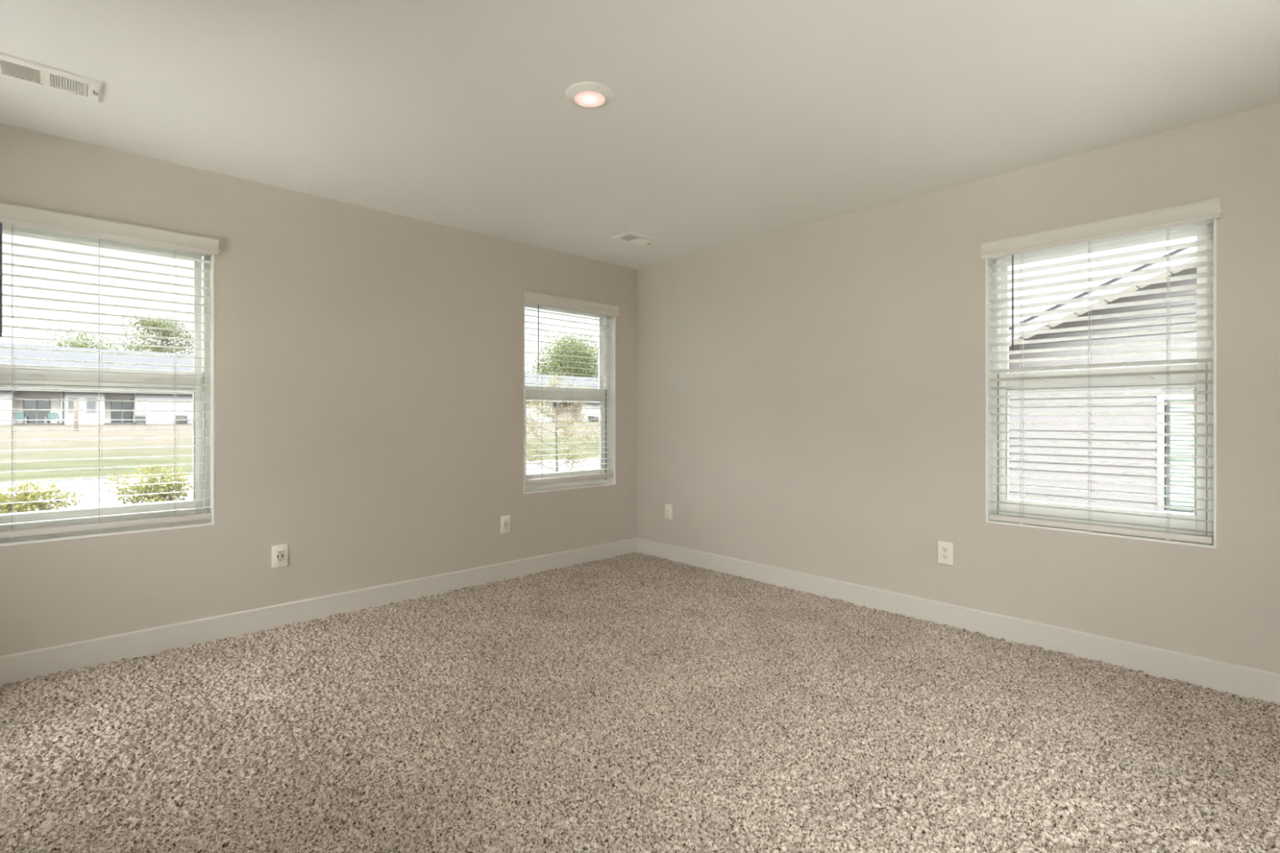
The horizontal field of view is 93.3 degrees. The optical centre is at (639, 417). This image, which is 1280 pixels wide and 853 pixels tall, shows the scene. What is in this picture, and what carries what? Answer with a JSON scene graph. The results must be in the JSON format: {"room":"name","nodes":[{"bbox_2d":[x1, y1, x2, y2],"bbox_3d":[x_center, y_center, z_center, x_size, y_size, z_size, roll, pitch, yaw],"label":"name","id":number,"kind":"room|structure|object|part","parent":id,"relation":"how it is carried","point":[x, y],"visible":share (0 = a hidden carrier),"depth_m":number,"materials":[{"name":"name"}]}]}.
{"room":"empty bedroom","nodes":[
{"label":"empty bedroom","id":0,"kind":"room"},
{"bbox_2d":[0,123,636,656],"bbox_3d":[-1.861,-0.061,3.594,4.900,2.480,0.150,0,0,-43],"label":"wall","id":1,"kind":"structure","parent":0,"point":[369,362],"depth_m":3.52,"materials":[{"name":"beige paint"}]},
{"bbox_2d":[0,226,214,546],"bbox_3d":[-2.597,-0.176,2.898,0.895,1.470,0.152,0,0,-43],"label":"window","id":2,"kind":"structure","parent":1,"relation":"in","point":[4,373],"depth_m":3.04,"materials":[{"name":"paint"}]},
{"bbox_3d":[-2.612,0.143,2.914,0.821,0.768,0.032,0,0,-43],"label":"sash","id":3,"kind":"part","parent":2,"relation":"part of","materials":[{"name":"white plastic"}]},
{"bbox_3d":[-2.635,-0.526,2.939,0.821,0.701,0.024,0,0,-43],"label":"sash","id":4,"kind":"part","parent":2,"relation":"part of","materials":[{"name":"white plastic"}]},
{"bbox_2d":[0,202,219,538],"bbox_3d":[-2.558,-0.199,2.857,0.930,1.464,0.090,0,0,-43],"label":"window blind","id":5,"kind":"object","parent":2,"relation":"attached to","point":[12,215],"visible":1,"depth_m":2.86,"materials":[{"name":"beige plastic"}]},
{"bbox_3d":[-2.775,-0.174,2.676,0.011,1.353,0.056,0,0,-43],"label":"ladder cord","id":6,"kind":"part","parent":5,"relation":"part of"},
{"bbox_3d":[-2.567,-0.174,2.872,0.011,1.353,0.056,0,0,-43],"label":"ladder cord","id":7,"kind":"part","parent":5,"relation":"part of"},
{"bbox_3d":[-2.570,0.513,2.870,0.868,0.029,0.048,0,0,-43],"label":"rail","id":8,"kind":"part","parent":5,"relation":"part of","materials":[{"name":"white plastic"}]},
{"bbox_3d":[-2.358,-0.174,3.069,0.011,1.353,0.056,0,0,-43],"label":"ladder cord","id":9,"kind":"part","parent":5,"relation":"part of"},
{"bbox_2d":[271,543,287,568],"bbox_3d":[-2.000,0.767,3.352,0.078,0.124,0.011,0,0,-43],"label":"wall outlet","id":10,"kind":"object","parent":1,"relation":"attached to","point":[279,553],"visible":1,"depth_m":3.35,"materials":[{"name":"beige plastic"}]},
{"bbox_2d":[276,549,283,562],"bbox_3d":[-1.999,0.767,3.351,0.034,0.067,0.005,0,0,-43],"label":"receptacle","id":11,"kind":"object","parent":10,"relation":"attached to","point":[279,552],"depth_m":3.35,"materials":[{"name":"beige plastic"}]},
{"bbox_2d":[0,537,636,686],"bbox_3d":[-1.750,1.103,3.585,4.750,0.133,0.014,0,0,-43],"label":"baseboard","id":12,"kind":"structure","parent":1,"relation":"attached to","point":[17,667],"depth_m":3.30,"materials":[{"name":"white paint"}]},
{"bbox_2d":[500,515,510,533],"bbox_3d":[-0.963,0.766,4.330,0.078,0.124,0.011,0,0,-43],"label":"wall outlet","id":13,"kind":"object","parent":1,"relation":"attached to","point":[504,520],"visible":1,"depth_m":4.33,"materials":[{"name":"beige plastic"}]},
{"bbox_2d":[503,520,507,529],"bbox_3d":[-0.962,0.766,4.329,0.034,0.067,0.005,0,0,-43],"label":"receptacle","id":14,"kind":"object","parent":13,"relation":"attached to","point":[505,522],"depth_m":4.33,"materials":[{"name":"beige plastic"}]},
{"bbox_2d":[524,302,615,493],"bbox_3d":[-0.581,-0.176,4.800,0.895,1.470,0.152,0,0,-43],"label":"window","id":15,"kind":"structure","parent":1,"relation":"in","point":[609,392],"depth_m":5.05,"materials":[{"name":"paint"}]},
{"bbox_3d":[-0.619,-0.526,4.841,0.821,0.701,0.024,0,0,-43],"label":"sash","id":16,"kind":"part","parent":15,"relation":"part of","materials":[{"name":"white plastic"}]},
{"bbox_3d":[-0.596,0.143,4.816,0.821,0.768,0.032,0,0,-43],"label":"sash","id":17,"kind":"part","parent":15,"relation":"part of","materials":[{"name":"white plastic"}]},
{"bbox_2d":[521,290,619,485],"bbox_3d":[-0.542,-0.213,4.759,0.930,1.436,0.090,0,0,-43],"label":"window blind","id":18,"kind":"object","parent":15,"relation":"attached to","point":[530,298],"visible":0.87,"depth_m":4.71,"materials":[{"name":"beige plastic"}]},
{"bbox_3d":[-0.759,-0.193,4.578,0.011,1.316,0.056,0,0,-43],"label":"ladder cord","id":19,"kind":"part","parent":18,"relation":"part of","materials":[{"name":"white fabric"}]},
{"bbox_3d":[-0.554,0.480,4.772,0.868,0.038,0.048,0,0,-43],"label":"rail","id":20,"kind":"part","parent":18,"relation":"part of","materials":[{"name":"white plastic"}]},
{"bbox_2d":[0,552,1279,852],"bbox_3d":[0.064,1.228,1.663,5.050,0.142,5.600,0,0,-43],"label":"floor","id":21,"kind":"structure","parent":0,"point":[634,702],"depth_m":2.17,"materials":[{"name":"beige carpet"}]},
{"bbox_2d":[0,0,1279,269],"bbox_3d":[0.064,-1.341,1.663,5.050,0.120,5.600,0,0,-43],"label":"ceiling","id":22,"kind":"structure","parent":0,"point":[726,122],"depth_m":2.36,"materials":[{"name":"paint"}]},
{"bbox_2d":[0,52,102,102],"bbox_3d":[-2.225,-1.270,2.267,0.300,0.021,0.200,0,0,-43],"label":"ceiling vent","id":23,"kind":"object","parent":22,"relation":"in","point":[13,68],"visible":1,"depth_m":2.26,"materials":[{"name":"white metal"}]},
{"bbox_2d":[565,81,613,108],"bbox_3d":[-0.200,-1.272,2.396,0.191,0.018,0.191,0,0,-43],"label":"recessed light","id":24,"kind":"object","parent":22,"relation":"in","point":[588,95],"visible":1,"depth_m":2.37,"materials":[{"name":"white plastic"}]},
{"bbox_2d":[610,231,660,246],"bbox_3d":[-0.030,-1.270,4.311,0.300,0.021,0.200,0,0,-43],"label":"ceiling vent","id":25,"kind":"object","parent":22,"relation":"in","point":[629,237],"visible":1,"depth_m":4.29,"materials":[{"name":"white metal"}]},
{"bbox_2d":[636,101,1279,673],"bbox_3d":[1.794,-0.061,3.399,0.150,2.480,5.450,0,0,-43],"label":"wall","id":26,"kind":"structure","parent":0,"point":[811,398],"depth_m":3.44,"materials":[{"name":"beige paint"}]},
{"bbox_2d":[665,503,671,519],"bbox_3d":[0.231,0.766,4.936,0.014,0.120,0.080,0,0,-43],"label":"wall plate","id":27,"kind":"object","parent":26,"relation":"attached to","point":[668,507],"visible":1,"depth_m":4.93,"materials":[{"name":"beige plastic"}]},
{"bbox_2d":[937,541,953,564],"bbox_3d":[1.706,0.756,3.375,0.011,0.124,0.082,0,0,-43],"label":"wall outlet","id":28,"kind":"object","parent":26,"relation":"attached to","point":[945,549],"visible":1,"depth_m":3.37,"materials":[{"name":"beige plastic"}]},
{"bbox_2d":[942,554,948,559],"bbox_3d":[1.705,0.775,3.374,0.005,0.029,0.034,0,0,-43],"label":"receptacle","id":29,"kind":"object","parent":28,"relation":"attached to","point":[944,556],"depth_m":3.37,"materials":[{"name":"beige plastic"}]},
{"bbox_2d":[942,546,948,551],"bbox_3d":[1.705,0.736,3.374,0.005,0.029,0.034,0,0,-43],"label":"receptacle","id":30,"kind":"object","parent":28,"relation":"attached to","point":[944,548],"depth_m":3.37,"materials":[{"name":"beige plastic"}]},
{"bbox_2d":[636,537,1279,704],"bbox_3d":[1.786,1.103,3.288,0.014,0.133,5.300,0,0,-43],"label":"baseboard","id":31,"kind":"structure","parent":26,"relation":"attached to","point":[1245,682],"depth_m":3.12,"materials":[{"name":"white paint"}]},
{"bbox_2d":[985,218,1216,548],"bbox_3d":[2.211,-0.176,2.956,0.152,1.470,0.895,0,0,-43],"label":"window","id":32,"kind":"structure","parent":26,"relation":"in","point":[1201,482],"depth_m":2.90,"materials":[{"name":"paint"}]},
{"bbox_2d":[980,197,1222,544],"bbox_3d":[2.169,-0.190,2.917,0.090,1.482,0.930,0,0,-43],"label":"window blind","id":33,"kind":"object","parent":32,"relation":"attached to","point":[1199,213],"visible":0.9,"depth_m":2.87,"materials":[{"name":"beige plastic"}]},
{"bbox_3d":[1.988,-0.166,3.134,0.056,1.370,0.011,0,0,-43],"label":"ladder cord","id":34,"kind":"part","parent":33,"relation":"part of","materials":[{"name":"white fabric"}]},
{"bbox_3d":[2.185,-0.166,2.926,0.056,1.370,0.011,0,0,-43],"label":"ladder cord","id":35,"kind":"part","parent":33,"relation":"part of","materials":[{"name":"white fabric"}]},
{"bbox_3d":[2.182,0.530,2.929,0.048,0.030,0.868,0,0,-43],"label":"rail","id":36,"kind":"part","parent":33,"relation":"part of","materials":[{"name":"white plastic"}]},
{"bbox_3d":[2.381,-0.166,2.717,0.056,1.370,0.011,0,0,-43],"label":"ladder cord","id":37,"kind":"part","parent":33,"relation":"part of","materials":[{"name":"white fabric"}]},
{"bbox_3d":[2.226,0.143,2.971,0.032,0.768,0.821,0,0,-43],"label":"sash","id":38,"kind":"part","parent":32,"relation":"part of","materials":[{"name":"white plastic"}]},
{"bbox_3d":[2.251,-0.526,2.994,0.024,0.701,0.821,0,0,-43],"label":"sash","id":39,"kind":"part","parent":32,"relation":"part of","materials":[{"name":"white plastic"}]},
{"label":"outside","id":40,"kind":"structure","parent":0,"visible":0},
{"bbox_2d":[0,422,599,483],"bbox_3d":[-29.464,1.034,87.430,310.000,0.850,280.000,0,0,-43],"label":"lawn","id":41,"kind":"structure","parent":40,"point":[24,455],"depth_m":24.77,"materials":[{"name":"green plant"}]},
{"bbox_2d":[0,480,83,515],"bbox_3d":[-8.065,1.165,8.012,1.007,0.659,1.040,0,0,-43],"label":"shrub","id":42,"kind":"object","parent":41,"relation":"on","point":[27,496],"visible":0.72,"depth_m":7.97,"materials":[{"name":"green plant"}]},
{"bbox_2d":[73,400,78,431],"bbox_3d":[-38.096,-0.138,40.795,0.240,2.240,0.240,0,0,-43],"label":"wooden post","id":43,"kind":"object","parent":41,"relation":"on","point":[76,402],"visible":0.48,"depth_m":40.71,"materials":[{"name":"beige wood"}]},
{"bbox_2d":[42,325,124,350],"bbox_3d":[-74.282,-5.703,80.969,10.813,13.036,11.267,0,0,-43],"label":"tree","id":44,"kind":"object","parent":41,"relation":"on","point":[77,344],"visible":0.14,"depth_m":79.83,"materials":[{"name":"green plant"}]},
{"bbox_2d":[0,342,193,425],"bbox_3d":[-51.475,-2.911,59.758,28.800,7.640,12.950,0,0,-43],"label":"house","id":45,"kind":"structure","parent":41,"relation":"on","point":[4,352],"depth_m":55.90,"materials":[{"name":"white"}]},
{"bbox_2d":[13,412,26,423],"bbox_3d":[-52.481,0.006,51.028,0.870,0.946,0.870,0,0,38],"label":"porch chair","id":46,"kind":"object","parent":45,"relation":"on","point":[18,415],"visible":0.75,"depth_m":51.19,"materials":[{"name":"teal plastic"}]},
{"bbox_3d":[-52.746,-0.165,51.233,0.200,0.604,0.635,0,0,38],"label":"backrest","id":47,"kind":"part","parent":46,"relation":"part of","materials":[{"name":"teal plastic"}]},
{"bbox_3d":[-52.700,-0.611,52.764,1.540,2.120,0.015,0,0,-43],"label":"pane","id":48,"kind":"part","parent":45,"relation":"part of","materials":[{"name":"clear glass"}]},
{"bbox_2d":[44,412,59,423],"bbox_3d":[-51.023,0.006,52.403,0.870,0.946,0.870,0,0,-35],"label":"porch chair","id":49,"kind":"object","parent":45,"relation":"on","point":[53,415],"visible":0.89,"depth_m":52.55,"materials":[{"name":"teal plastic"}]},
{"bbox_3d":[-51.216,-0.165,52.677,0.635,0.604,0.200,0,0,-35],"label":"backrest","id":50,"kind":"part","parent":49,"relation":"part of","materials":[{"name":"teal plastic"}]},
{"bbox_3d":[-49.831,-1.141,53.075,0.560,1.200,0.015,0,0,-43],"label":"pane","id":51,"kind":"part","parent":45,"relation":"part of","materials":[{"name":"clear glass"}]},
{"bbox_3d":[-48.969,-1.141,53.888,0.570,1.200,0.015,0,0,-43],"label":"pane","id":52,"kind":"part","parent":45,"relation":"part of","materials":[{"name":"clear glass"}]},
{"bbox_3d":[-48.582,-0.596,56.648,1.460,2.090,0.015,0,0,-43],"label":"pane","id":53,"kind":"part","parent":45,"relation":"part of","materials":[{"name":"clear glass"}]},
{"bbox_2d":[84,312,193,354],"bbox_3d":[-56.845,-5.762,72.367,14.366,13.154,18.334,0,0,-43],"label":"tree","id":54,"kind":"object","parent":41,"relation":"on","point":[157,323],"visible":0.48,"depth_m":71.16,"materials":[{"name":"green plant"}]},
{"bbox_2d":[134,413,146,424],"bbox_3d":[-46.011,0.139,55.598,0.760,0.940,0.520,0,0,-43],"label":"grill","id":55,"kind":"object","parent":41,"relation":"on","point":[137,416],"visible":0.92,"depth_m":55.43,"materials":[{"name":"grey metal"}]},
{"bbox_2d":[134,413,145,417],"bbox_3d":[-46.011,-0.211,55.598,0.720,0.240,0.520,0,0,-43],"label":"hood","id":56,"kind":"object","parent":55,"relation":"attached to","point":[136,415],"depth_m":55.46,"materials":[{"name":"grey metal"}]},
{"bbox_2d":[93,463,192,506],"bbox_3d":[-7.040,1.079,8.727,1.019,0.831,1.081,0,0,-8],"label":"shrub","id":57,"kind":"object","parent":41,"relation":"on","point":[169,487],"visible":0.77,"depth_m":8.57,"materials":[{"name":"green plant"}]},
{"bbox_2d":[174,415,188,424],"bbox_3d":[-43.861,0.224,57.764,0.960,0.910,0.960,0,0,-43],"label":"air conditioner","id":58,"kind":"object","parent":41,"relation":"on","point":[177,417],"visible":0.91,"depth_m":57.45,"materials":[{"name":"grey metal"}]},
{"bbox_2d":[177,417,186,422],"bbox_3d":[-43.583,0.164,57.468,0.700,0.650,0.017,0,0,-43],"label":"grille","id":59,"kind":"object","parent":58,"relation":"attached to","point":[178,418],"depth_m":57.47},
{"bbox_2d":[524,331,598,377],"bbox_3d":[-13.027,-7.751,115.643,18.003,17.132,16.869,0,0,-43],"label":"tree","id":60,"kind":"object","parent":41,"relation":"on","point":[554,363],"visible":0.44,"depth_m":113.37,"materials":[{"name":"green plant"}]},
{"bbox_2d":[524,373,599,422],"bbox_3d":[-18.014,-2.911,91.323,40.800,7.640,12.950,0,0,-43],"label":"house","id":61,"kind":"structure","parent":41,"relation":"on","point":[527,380],"depth_m":92.35,"materials":[{"name":"white"}]},
{"bbox_2d":[525,365,599,472],"bbox_3d":[-1.439,0.289,10.695,1.531,2.442,1.571,0,0,-43],"label":"sapling","id":62,"kind":"object","parent":41,"relation":"on","point":[563,423],"visible":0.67,"depth_m":10.72,"materials":[{"name":"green plant"}]},
{"bbox_2d":[589,416,599,422],"bbox_3d":[-6.972,0.254,92.151,1.060,0.850,1.060,0,0,-43],"label":"air conditioner","id":63,"kind":"object","parent":41,"relation":"on","point":[591,417],"visible":0.83,"depth_m":91.81,"materials":[{"name":"grey metal"}]},
{"bbox_2d":[1008,240,1196,514],"bbox_3d":[12.710,-0.836,8.197,11.385,5.133,14.550,0,0,-43],"label":"house","id":64,"kind":"structure","parent":41,"relation":"on","point":[1175,491],"depth_m":7.66,"materials":[{"name":"grey"}]},
{"bbox_2d":[1169,400,1193,511],"bbox_3d":[6.665,0.443,7.015,0.036,1.313,0.766,0,0,-43],"label":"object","id":65,"kind":"object","parent":64,"relation":"hanging from","point":[1171,406],"depth_m":7.22,"materials":[{"name":"white"}]},
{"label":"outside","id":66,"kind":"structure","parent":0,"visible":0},
{"bbox_2d":[0,466,599,510],"bbox_3d":[-21.384,1.463,1.472,84.909,0.032,3.223,0,0,-36],"label":"road","id":67,"kind":"structure","parent":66,"point":[105,500],"depth_m":10.85,"materials":[{"name":"grey asphalt"}]},
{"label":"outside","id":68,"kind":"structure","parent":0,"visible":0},
{"bbox_2d":[16,500,189,512],"bbox_3d":[-20.332,1.459,0.446,84.562,0.040,1.342,0,0,-37],"label":"sidewalk","id":69,"kind":"structure","parent":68,"point":[186,500],"depth_m":9.80,"materials":[{"name":"concrete"}]},
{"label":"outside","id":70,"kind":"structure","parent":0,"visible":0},
{"bbox_2d":[0,457,599,499],"bbox_3d":[-23.530,1.459,3.617,85.508,0.040,5.233,0,0,-34],"label":"driveway","id":71,"kind":"structure","parent":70,"point":[91,482],"depth_m":13.20,"materials":[{"name":"concrete"}]}
]}

